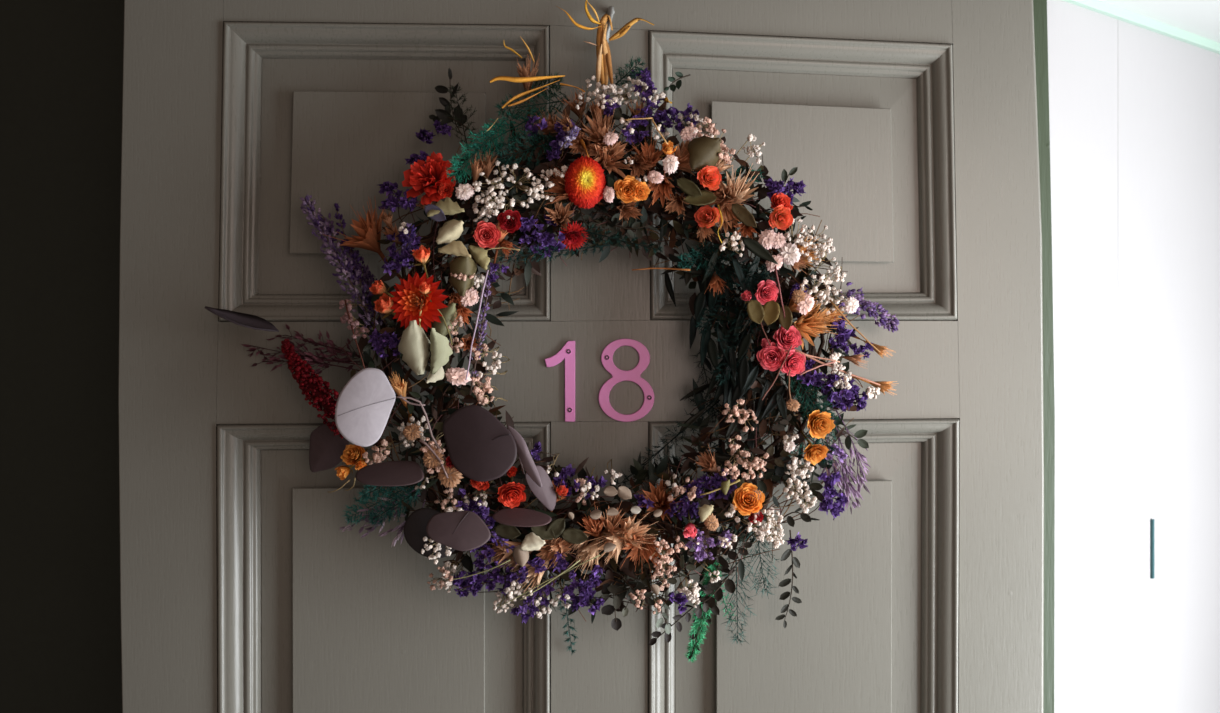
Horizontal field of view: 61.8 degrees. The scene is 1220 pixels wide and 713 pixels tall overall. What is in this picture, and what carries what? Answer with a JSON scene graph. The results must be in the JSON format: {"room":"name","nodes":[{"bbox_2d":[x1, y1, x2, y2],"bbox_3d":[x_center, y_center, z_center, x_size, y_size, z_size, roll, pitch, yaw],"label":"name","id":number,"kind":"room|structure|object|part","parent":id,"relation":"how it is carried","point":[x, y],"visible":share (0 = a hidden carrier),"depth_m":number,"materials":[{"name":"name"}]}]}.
{"room":"front door entrance","nodes":[
{"label":"front door entrance","id":0,"kind":"room"},
{"bbox_2d":[0,0,123,712],"bbox_3d":[-0.950,0.350,1.350,1.300,2.300,0.060,0,0,0],"label":"wall","id":1,"kind":"structure","parent":0,"point":[61,61],"depth_m":1.32,"materials":[{"name":"paint"}]},
{"bbox_2d":[1047,0,1219,712],"bbox_3d":[1.567,0.546,1.827,2.753,1.907,0.020,0,0,-34],"label":"wall","id":2,"kind":"structure","parent":0,"point":[1134,111],"depth_m":1.15,"materials":[{"name":"white paint"}]},
{"bbox_2d":[118,0,1043,712],"bbox_3d":[-0.029,0.498,1.040,0.927,1.990,0.048,0,0,0],"label":"door","id":3,"kind":"structure","parent":2,"relation":"in","point":[909,128],"depth_m":1.02,"materials":[{"name":"grey paint"}]},
{"bbox_3d":[-0.372,0.446,1.027,0.043,0.756,0.013,0,0,-20],"label":"moulding","id":4,"kind":"part","parent":3,"relation":"part of","materials":[{"name":"grey paint"}]},
{"bbox_3d":[-0.372,-0.185,1.027,0.042,0.301,0.013,0,0,-23],"label":"moulding","id":5,"kind":"part","parent":3,"relation":"part of","materials":[{"name":"grey paint"}]},
{"bbox_3d":[-0.227,0.080,1.028,0.335,0.030,0.025,0,0,0],"label":"moulding","id":6,"kind":"part","parent":3,"relation":"part of","materials":[{"name":"grey paint"}]},
{"bbox_3d":[-0.226,-0.049,1.028,0.333,0.029,0.025,0,0,0],"label":"moulding","id":7,"kind":"part","parent":3,"relation":"part of","materials":[{"name":"grey paint"}]},
{"bbox_3d":[-0.224,-0.318,1.028,0.327,0.035,0.025,0,0,0],"label":"moulding","id":8,"kind":"part","parent":3,"relation":"part of","materials":[{"name":"grey paint"}]},
{"bbox_3d":[-0.222,0.444,1.033,0.266,0.700,0.013,0,0,0],"label":"panel","id":9,"kind":"part","parent":3,"relation":"part of","materials":[{"name":"grey paint"}]},
{"bbox_3d":[-0.223,-0.183,1.033,0.271,0.240,0.013,0,0,0],"label":"panel","id":10,"kind":"part","parent":3,"relation":"part of","materials":[{"name":"grey paint"}]},
{"bbox_3d":[-0.075,0.444,1.028,0.036,0.758,0.011,0,0,26],"label":"moulding","id":11,"kind":"part","parent":3,"relation":"part of","materials":[{"name":"grey paint"}]},
{"bbox_3d":[-0.074,-0.183,1.028,0.034,0.296,0.011,0,0,28],"label":"moulding","id":12,"kind":"part","parent":3,"relation":"part of","materials":[{"name":"grey paint"}]},
{"bbox_2d":[545,341,574,421],"bbox_3d":[-0.050,0.025,1.017,0.030,0.080,0.005,0,0,0],"label":"number","id":13,"kind":"object","parent":3,"relation":"attached to","point":[567,352],"visible":1,"depth_m":1.01,"materials":[{"name":"pink paint"}]},
{"bbox_3d":[-0.022,0.016,1.042,0.744,0.104,0.044,0,0,0],"label":"rail","id":14,"kind":"part","parent":3,"relation":"part of","materials":[{"name":"grey paint"}]},
{"bbox_3d":[-0.022,-0.405,1.042,0.730,0.184,0.044,0,0,0],"label":"rail","id":15,"kind":"part","parent":3,"relation":"part of","materials":[{"name":"grey paint"}]},
{"bbox_2d":[606,6,613,41],"bbox_3d":[-0.002,-0.323,1.004,0.013,0.049,0.034,0,0,0],"label":"hook","id":16,"kind":"object","parent":3,"relation":"attached to","point":[610,9],"visible":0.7,"depth_m":0.99,"materials":[{"name":"silver metal"}]},
{"bbox_2d":[205,0,898,662],"bbox_3d":[-0.052,-0.021,0.955,0.662,0.648,0.129,0,0,1],"label":"flower wreath","id":17,"kind":"object","parent":16,"relation":"hanging from","point":[481,450],"visible":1,"depth_m":0.94,"materials":[{"name":"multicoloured plant"}]},
{"bbox_3d":[-0.229,-0.106,0.983,0.062,0.088,0.046,-37,30,-10],"label":"bract flower","id":18,"kind":"part","parent":17,"relation":"part of","materials":[{"name":"brown plant"}]},
{"bbox_3d":[-0.205,-0.122,0.954,0.016,0.041,0.014,-11,33,12],"label":"bract flower","id":19,"kind":"part","parent":17,"relation":"part of","materials":[{"name":"brown plant"}]},
{"bbox_3d":[-0.196,-0.109,0.960,0.015,0.016,0.049,50,0,44],"label":"bract flower","id":20,"kind":"part","parent":17,"relation":"part of","materials":[{"name":"brown plant"}]},
{"bbox_3d":[-0.189,0.040,0.938,0.017,0.065,0.016,-13,31,-4],"label":"bract flower","id":21,"kind":"part","parent":17,"relation":"part of","materials":[{"name":"orange plant"}]},
{"bbox_3d":[-0.165,-0.137,0.955,0.020,0.018,0.051,-32,-44,7],"label":"bract flower","id":22,"kind":"part","parent":17,"relation":"part of","materials":[{"name":"green plant"}]},
{"bbox_3d":[-0.144,-0.057,0.949,0.020,0.018,0.045,-21,24,-3],"label":"bract flower","id":23,"kind":"part","parent":17,"relation":"part of","materials":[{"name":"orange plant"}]},
{"bbox_3d":[-0.140,-0.044,0.944,0.022,0.025,0.050,-26,36,-4],"label":"bract flower","id":24,"kind":"part","parent":17,"relation":"part of","materials":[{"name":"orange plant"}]},
{"bbox_3d":[-0.135,-0.010,0.947,0.020,0.020,0.044,0,0,-25],"label":"bract flower","id":25,"kind":"part","parent":17,"relation":"part of","materials":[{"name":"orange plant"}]},
{"bbox_3d":[-0.125,-0.163,0.941,0.015,0.051,0.016,10,30,-11],"label":"bract flower","id":26,"kind":"part","parent":17,"relation":"part of","materials":[{"name":"plant"}]},
{"bbox_3d":[-0.113,-0.166,0.941,0.017,0.054,0.018,3,31,-5],"label":"bract flower","id":27,"kind":"part","parent":17,"relation":"part of","materials":[{"name":"brown plant"}]},
{"bbox_3d":[-0.085,0.178,0.937,0.070,0.025,0.024,0,0,-24],"label":"bract flower","id":28,"kind":"part","parent":17,"relation":"part of","materials":[{"name":"brown plant"}]},
{"bbox_3d":[-0.101,-0.106,0.938,0.017,0.050,0.017,25,39,15],"label":"bract flower","id":29,"kind":"part","parent":17,"relation":"part of","materials":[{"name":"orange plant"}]},
{"bbox_3d":[-0.096,-0.108,0.944,0.019,0.018,0.055,-29,40,2],"label":"bract flower","id":30,"kind":"part","parent":17,"relation":"part of","materials":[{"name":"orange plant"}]},
{"bbox_3d":[-0.076,0.182,0.949,0.066,0.020,0.022,-29,37,-30],"label":"bract flower","id":31,"kind":"part","parent":17,"relation":"part of","materials":[{"name":"brown plant"}]},
{"bbox_3d":[-0.079,-0.259,0.996,0.025,0.069,0.027,21,30,41],"label":"bract flower","id":32,"kind":"part","parent":17,"relation":"part of","materials":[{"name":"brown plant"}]},
{"bbox_3d":[-0.059,0.189,0.943,0.076,0.024,0.026,-41,-18,-29],"label":"bract flower","id":33,"kind":"part","parent":17,"relation":"part of","materials":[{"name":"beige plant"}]},
{"bbox_3d":[-0.054,-0.209,0.960,0.022,0.023,0.054,14,-25,38],"label":"bract flower","id":34,"kind":"part","parent":17,"relation":"part of","materials":[{"name":"brown plant"}]},
{"bbox_3d":[-0.053,0.133,0.945,0.021,0.050,0.022,4,42,-10],"label":"bract flower","id":35,"kind":"part","parent":17,"relation":"part of","materials":[{"name":"orange plant"}]},
{"bbox_3d":[-0.046,-0.127,0.945,0.029,0.030,0.048,26,-15,7],"label":"bract flower","id":36,"kind":"part","parent":17,"relation":"part of","materials":[{"name":"brown plant"}]},
{"bbox_3d":[-0.053,0.178,0.944,0.026,0.029,0.065,-32,6,-34],"label":"bract flower","id":37,"kind":"part","parent":17,"relation":"part of","materials":[{"name":"brown plant"}]},
{"bbox_3d":[-0.046,0.172,0.945,0.070,0.031,0.028,-27,-12,-50],"label":"bract flower","id":38,"kind":"part","parent":17,"relation":"part of","materials":[{"name":"brown plant"}]},
{"bbox_3d":[-0.034,-0.213,0.945,0.055,0.029,0.027,0,0,-33],"label":"bract flower","id":39,"kind":"part","parent":17,"relation":"part of","materials":[{"name":"brown plant"}]},
{"bbox_3d":[-0.028,-0.230,0.969,0.033,0.054,0.026,3,42,26],"label":"bract flower","id":40,"kind":"part","parent":17,"relation":"part of","materials":[{"name":"brown plant"}]},
{"bbox_3d":[-0.032,-0.155,0.944,0.031,0.037,0.072,0,0,38],"label":"bract flower","id":41,"kind":"part","parent":17,"relation":"part of","materials":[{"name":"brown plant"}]},
{"bbox_3d":[-0.016,0.163,0.944,0.071,0.024,0.021,-37,11,-35],"label":"bract flower","id":42,"kind":"part","parent":17,"relation":"part of","materials":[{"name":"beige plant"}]},
{"bbox_3d":[-0.024,-0.198,0.945,0.034,0.025,0.054,20,19,5],"label":"bract flower","id":43,"kind":"part","parent":17,"relation":"part of","materials":[{"name":"brown plant"}]},
{"bbox_3d":[-0.013,0.171,0.939,0.025,0.023,0.071,15,49,28],"label":"bract flower","id":44,"kind":"part","parent":17,"relation":"part of","materials":[{"name":"beige plant"}]},
{"bbox_3d":[-0.010,0.163,0.940,0.027,0.060,0.030,8,47,28],"label":"bract flower","id":45,"kind":"part","parent":17,"relation":"part of","materials":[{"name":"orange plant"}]},
{"bbox_3d":[-0.009,-0.200,0.954,0.040,0.073,0.038,-10,41,8],"label":"bract flower","id":46,"kind":"part","parent":17,"relation":"part of","materials":[{"name":"brown plant"}]},
{"bbox_3d":[-0.012,-0.221,0.953,0.022,0.051,0.023,-13,44,-39],"label":"bract flower","id":47,"kind":"part","parent":17,"relation":"part of","materials":[{"name":"brown plant"}]},
{"bbox_3d":[-0.007,-0.189,0.945,0.031,0.036,0.062,0,0,4],"label":"bract flower","id":48,"kind":"part","parent":17,"relation":"part of","materials":[{"name":"brown plant"}]},
{"bbox_3d":[-0.006,-0.181,0.948,0.045,0.045,0.072,19,-24,-25],"label":"bract flower","id":49,"kind":"part","parent":17,"relation":"part of","materials":[{"name":"brown plant"}]},
{"bbox_3d":[-0.003,0.163,0.943,0.036,0.038,0.068,26,-45,-4],"label":"bract flower","id":50,"kind":"part","parent":17,"relation":"part of","materials":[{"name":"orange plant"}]},
{"bbox_3d":[0.014,0.165,0.943,0.027,0.027,0.085,1,24,45],"label":"bract flower","id":51,"kind":"part","parent":17,"relation":"part of","materials":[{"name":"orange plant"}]},
{"bbox_3d":[0.011,-0.132,0.943,0.022,0.027,0.054,0,0,-34],"label":"bract flower","id":52,"kind":"part","parent":17,"relation":"part of","materials":[{"name":"brown plant"}]},
{"bbox_3d":[0.018,0.154,0.947,0.021,0.065,0.021,27,-37,7],"label":"bract flower","id":53,"kind":"part","parent":17,"relation":"part of","materials":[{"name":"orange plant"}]},
{"bbox_3d":[0.029,-0.220,0.964,0.023,0.054,0.022,-24,50,-30],"label":"bract flower","id":54,"kind":"part","parent":17,"relation":"part of","materials":[{"name":"brown plant"}]},
{"bbox_3d":[0.014,0.170,0.943,0.073,0.038,0.034,-30,23,45],"label":"bract flower","id":55,"kind":"part","parent":17,"relation":"part of","materials":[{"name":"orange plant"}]},
{"bbox_3d":[0.030,-0.174,0.940,0.025,0.031,0.046,0,0,11],"label":"bract flower","id":56,"kind":"part","parent":17,"relation":"part of","materials":[{"name":"brown plant"}]},
{"bbox_3d":[0.028,0.170,0.947,0.045,0.047,0.074,-35,28,15],"label":"bract flower","id":57,"kind":"part","parent":17,"relation":"part of","materials":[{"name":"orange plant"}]},
{"bbox_3d":[0.034,-0.177,0.946,0.032,0.035,0.056,20,-34,14],"label":"bract flower","id":58,"kind":"part","parent":17,"relation":"part of","materials":[{"name":"brown plant"}]},
{"bbox_3d":[0.041,0.130,0.944,0.036,0.044,0.060,0,0,-20],"label":"bract flower","id":59,"kind":"part","parent":17,"relation":"part of","materials":[{"name":"brown plant"}]},
{"bbox_3d":[0.050,-0.164,0.942,0.029,0.038,0.063,30,37,-9],"label":"bract flower","id":60,"kind":"part","parent":17,"relation":"part of","materials":[{"name":"brown plant"}]},
{"bbox_3d":[0.067,-0.146,0.949,0.026,0.023,0.054,-5,26,21],"label":"bract flower","id":61,"kind":"part","parent":17,"relation":"part of","materials":[{"name":"brown plant"}]},
{"bbox_3d":[0.067,-0.184,0.956,0.058,0.026,0.029,-50,1,46],"label":"bract flower","id":62,"kind":"part","parent":17,"relation":"part of","materials":[{"name":"brown plant"}]},
{"bbox_3d":[0.060,-0.179,0.942,0.059,0.028,0.027,0,0,41],"label":"bract flower","id":63,"kind":"part","parent":17,"relation":"part of","materials":[{"name":"brown plant"}]},
{"bbox_3d":[0.086,-0.123,0.948,0.020,0.025,0.049,15,31,-24],"label":"bract flower","id":64,"kind":"part","parent":17,"relation":"part of","materials":[{"name":"brown plant"}]},
{"bbox_3d":[0.097,0.103,0.943,0.054,0.023,0.024,45,-2,-35],"label":"bract flower","id":65,"kind":"part","parent":17,"relation":"part of","materials":[{"name":"brown plant"}]},
{"bbox_3d":[0.096,-0.172,0.952,0.021,0.022,0.056,-31,-18,-48],"label":"bract flower","id":66,"kind":"part","parent":17,"relation":"part of","materials":[{"name":"plant"}]},
{"bbox_3d":[0.097,-0.075,0.942,0.018,0.045,0.020,8,-35,-12],"label":"bract flower","id":67,"kind":"part","parent":17,"relation":"part of","materials":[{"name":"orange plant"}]},
{"bbox_3d":[0.107,-0.149,0.943,0.029,0.030,0.054,3,1,22],"label":"bract flower","id":68,"kind":"part","parent":17,"relation":"part of","materials":[{"name":"brown plant"}]},
{"bbox_3d":[0.104,-0.142,0.940,0.033,0.069,0.034,-31,-43,19],"label":"bract flower","id":69,"kind":"part","parent":17,"relation":"part of","materials":[{"name":"brown plant"}]},
{"bbox_3d":[0.115,-0.141,0.948,0.034,0.037,0.079,9,-46,-12],"label":"bract flower","id":70,"kind":"part","parent":17,"relation":"part of","materials":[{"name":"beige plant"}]},
{"bbox_3d":[0.127,-0.120,0.940,0.025,0.022,0.050,15,29,7],"label":"bract flower","id":71,"kind":"part","parent":17,"relation":"part of","materials":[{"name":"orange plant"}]},
{"bbox_3d":[0.162,-0.093,0.941,0.054,0.020,0.024,32,10,40],"label":"bract flower","id":72,"kind":"part","parent":17,"relation":"part of","materials":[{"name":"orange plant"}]},
{"bbox_3d":[0.167,-0.092,0.944,0.065,0.028,0.031,-6,36,35],"label":"bract flower","id":73,"kind":"part","parent":17,"relation":"part of","materials":[{"name":"white plant"}]},
{"bbox_3d":[0.164,-0.050,0.936,0.055,0.031,0.027,0,0,32],"label":"bract flower","id":74,"kind":"part","parent":17,"relation":"part of","materials":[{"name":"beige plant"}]},
{"bbox_3d":[0.169,-0.029,0.941,0.070,0.046,0.040,0,0,31],"label":"bract flower","id":75,"kind":"part","parent":17,"relation":"part of","materials":[{"name":"orange plant"}]},
{"bbox_3d":[0.181,-0.035,0.941,0.061,0.031,0.026,0,0,23],"label":"bract flower","id":76,"kind":"part","parent":17,"relation":"part of","materials":[{"name":"orange plant"}]},
{"bbox_3d":[0.198,-0.037,0.952,0.052,0.022,0.026,0,0,31],"label":"bract flower","id":77,"kind":"part","parent":17,"relation":"part of","materials":[{"name":"orange plant"}]},
{"bbox_3d":[0.221,0.002,0.950,0.040,0.016,0.014,11,46,26],"label":"bract flower","id":78,"kind":"part","parent":17,"relation":"part of","materials":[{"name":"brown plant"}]},
{"bbox_3d":[0.256,0.026,0.993,0.049,0.015,0.018,17,21,16],"label":"bract flower","id":79,"kind":"part","parent":17,"relation":"part of","materials":[{"name":"orange plant"}]},
{"bbox_3d":[0.248,-0.011,0.975,0.050,0.012,0.013,31,27,14],"label":"bract flower","id":80,"kind":"part","parent":17,"relation":"part of","materials":[{"name":"orange plant"}]},
{"bbox_2d":[599,339,653,421],"bbox_3d":[0.017,0.024,1.017,0.056,0.083,0.005,0,0,0],"label":"number","id":81,"kind":"object","parent":3,"relation":"attached to","point":[634,375],"visible":1,"depth_m":1.01,"materials":[{"name":"pink paint"}]},
{"bbox_3d":[0.053,-0.181,1.028,0.034,0.290,0.012,0,0,-29],"label":"moulding","id":82,"kind":"part","parent":3,"relation":"part of","materials":[{"name":"grey paint"}]},
{"bbox_3d":[0.053,0.444,1.028,0.036,0.758,0.011,0,0,-26],"label":"moulding","id":83,"kind":"part","parent":3,"relation":"part of","materials":[{"name":"grey paint"}]},
{"bbox_3d":[0.190,-0.179,1.033,0.252,0.229,0.013,0,0,0],"label":"panel","id":84,"kind":"part","parent":3,"relation":"part of","materials":[{"name":"grey paint"}]},
{"bbox_3d":[0.192,0.441,1.033,0.251,0.706,0.013,0,0,0],"label":"panel","id":85,"kind":"part","parent":3,"relation":"part of","materials":[{"name":"grey paint"}]},
{"bbox_3d":[0.191,-0.304,1.028,0.305,0.044,0.025,0,0,0],"label":"moulding","id":86,"kind":"part","parent":3,"relation":"part of","materials":[{"name":"grey paint"}]},
{"bbox_3d":[0.194,0.076,1.028,0.312,0.030,0.025,0,0,0],"label":"moulding","id":87,"kind":"part","parent":3,"relation":"part of","materials":[{"name":"grey paint"}]},
{"bbox_3d":[0.194,-0.051,1.028,0.308,0.030,0.025,0,0,0],"label":"moulding","id":88,"kind":"part","parent":3,"relation":"part of","materials":[{"name":"grey paint"}]},
{"bbox_3d":[0.329,-0.174,1.028,0.041,0.278,0.013,0,0,24],"label":"moulding","id":89,"kind":"part","parent":3,"relation":"part of","materials":[{"name":"grey paint"}]},
{"bbox_3d":[0.331,0.443,1.028,0.040,0.762,0.013,0,0,24],"label":"moulding","id":90,"kind":"part","parent":3,"relation":"part of","materials":[{"name":"grey paint"}]},
{"bbox_2d":[1033,0,1054,712],"bbox_3d":[0.437,0.498,1.071,0.028,1.990,0.078,0,0,0],"label":"trim","id":91,"kind":"structure","parent":2,"relation":"attached to","point":[1039,6],"depth_m":1.03,"materials":[{"name":"green paint"}]},
{"bbox_2d":[1062,0,1219,53],"bbox_3d":[1.582,-0.378,1.823,2.734,0.010,0.007,0,0,-34],"label":"trim","id":92,"kind":"structure","parent":2,"relation":"attached to","point":[1098,6],"depth_m":1.15,"materials":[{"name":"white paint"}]},
{"bbox_2d":[1150,519,1153,578],"bbox_3d":[0.620,0.220,1.168,0.004,0.068,0.004,0,0,-34],"label":"metal strip","id":93,"kind":"object","parent":2,"relation":"attached to","point":[1151,520],"visible":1,"depth_m":1.17,"materials":[{"name":"metal"}]},
{"bbox_2d":[1099,0,1219,42],"bbox_3d":[1.829,-0.405,1.461,2.734,0.044,0.920,0,0,-34],"label":"ceiling","id":94,"kind":"structure","parent":0,"point":[1201,18],"depth_m":1.14,"materials":[{"name":"paint"}]}
]}

